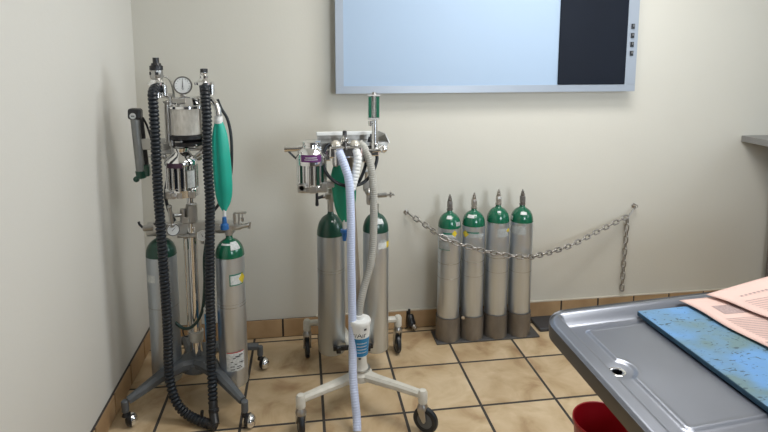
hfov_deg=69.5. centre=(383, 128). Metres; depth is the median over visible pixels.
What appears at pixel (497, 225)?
cylinder
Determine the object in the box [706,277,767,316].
newspaper
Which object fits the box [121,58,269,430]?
machine
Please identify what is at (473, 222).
cylinder
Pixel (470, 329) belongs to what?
cup
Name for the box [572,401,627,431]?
bucket
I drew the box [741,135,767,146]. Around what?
countertop
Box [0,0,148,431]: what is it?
wall
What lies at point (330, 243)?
cylinder
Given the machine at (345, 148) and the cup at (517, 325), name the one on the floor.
the machine at (345, 148)
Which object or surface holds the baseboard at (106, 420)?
attached to the wall at (74, 311)
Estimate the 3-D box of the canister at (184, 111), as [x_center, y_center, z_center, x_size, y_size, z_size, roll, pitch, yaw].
[-0.827,-0.032,2.328,0.161,0.212,0.161,-1,8,-8]
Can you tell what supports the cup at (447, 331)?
on the rack
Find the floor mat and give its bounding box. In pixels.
[531,315,550,331]
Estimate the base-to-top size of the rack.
0.155 m
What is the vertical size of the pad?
0.014 m
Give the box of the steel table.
[549,291,767,431]
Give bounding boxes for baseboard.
[93,330,150,431]
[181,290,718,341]
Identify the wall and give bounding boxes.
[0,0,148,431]
[131,0,767,325]
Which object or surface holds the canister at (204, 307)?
attached to the machine at (188, 120)
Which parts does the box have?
diffuser panel, dark panel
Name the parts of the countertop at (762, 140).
door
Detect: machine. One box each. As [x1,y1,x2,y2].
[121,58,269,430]
[284,92,437,431]
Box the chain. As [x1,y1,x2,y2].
[408,207,634,291]
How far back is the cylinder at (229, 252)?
2.35 m
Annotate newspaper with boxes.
[679,297,767,346]
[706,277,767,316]
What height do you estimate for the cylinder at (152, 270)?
0.667 m
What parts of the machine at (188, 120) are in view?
leg, sight glass, clamp knob, sight glass, sight glass, gas arm, leg, handle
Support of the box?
attached to the wall at (671, 146)
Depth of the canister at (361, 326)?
2.31 m
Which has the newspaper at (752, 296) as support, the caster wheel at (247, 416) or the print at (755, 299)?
the print at (755, 299)
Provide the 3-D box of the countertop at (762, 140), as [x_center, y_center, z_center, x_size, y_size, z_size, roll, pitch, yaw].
[2.620,0.641,2.802,0.832,1.058,1.235,-1,8,-8]
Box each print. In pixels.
[230,353,243,369]
[712,304,767,342]
[740,289,767,310]
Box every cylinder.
[145,237,182,384]
[215,235,247,387]
[317,211,345,356]
[363,211,388,353]
[437,194,460,319]
[460,192,484,317]
[484,189,508,315]
[508,189,532,314]
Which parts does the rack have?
plate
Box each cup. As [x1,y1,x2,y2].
[435,312,459,342]
[459,311,483,340]
[483,309,507,338]
[507,306,530,336]
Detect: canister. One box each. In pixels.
[168,95,201,146]
[203,307,206,341]
[350,314,370,359]
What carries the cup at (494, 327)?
on the rack
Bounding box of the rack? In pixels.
[431,306,539,344]
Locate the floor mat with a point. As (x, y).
(541, 323)
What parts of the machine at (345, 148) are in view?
inlet arm, sight glass, sight glass, handle, leg, shelf rail, leg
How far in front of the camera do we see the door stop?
3.08 m
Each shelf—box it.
[317,135,387,146]
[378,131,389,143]
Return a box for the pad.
[637,306,767,411]
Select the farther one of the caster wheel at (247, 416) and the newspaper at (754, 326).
the caster wheel at (247, 416)
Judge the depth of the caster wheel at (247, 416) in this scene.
2.27 m
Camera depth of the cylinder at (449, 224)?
2.91 m
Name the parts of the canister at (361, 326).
lid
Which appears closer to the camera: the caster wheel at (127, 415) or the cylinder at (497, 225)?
the caster wheel at (127, 415)
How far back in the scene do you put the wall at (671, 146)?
3.09 m
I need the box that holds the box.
[335,0,639,93]
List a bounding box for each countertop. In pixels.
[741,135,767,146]
[741,135,767,276]
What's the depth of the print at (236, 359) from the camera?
2.37 m
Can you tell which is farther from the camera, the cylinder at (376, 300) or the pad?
the cylinder at (376, 300)
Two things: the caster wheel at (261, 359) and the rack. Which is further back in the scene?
the rack
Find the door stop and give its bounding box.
[406,309,416,329]
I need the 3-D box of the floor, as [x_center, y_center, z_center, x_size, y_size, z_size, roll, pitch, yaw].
[1.180,1.456,1.034,4.421,0.100,4.700,-1,8,-8]
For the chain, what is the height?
0.535 m
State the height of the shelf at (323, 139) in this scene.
0.041 m
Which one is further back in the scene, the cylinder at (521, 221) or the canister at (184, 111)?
the cylinder at (521, 221)
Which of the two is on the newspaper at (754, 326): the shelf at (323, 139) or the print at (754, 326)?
the print at (754, 326)
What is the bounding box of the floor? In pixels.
[108,322,602,431]
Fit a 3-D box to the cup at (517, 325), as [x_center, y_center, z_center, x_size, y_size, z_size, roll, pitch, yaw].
[0.742,1.063,3.058,0.131,0.128,0.131,-1,8,-8]

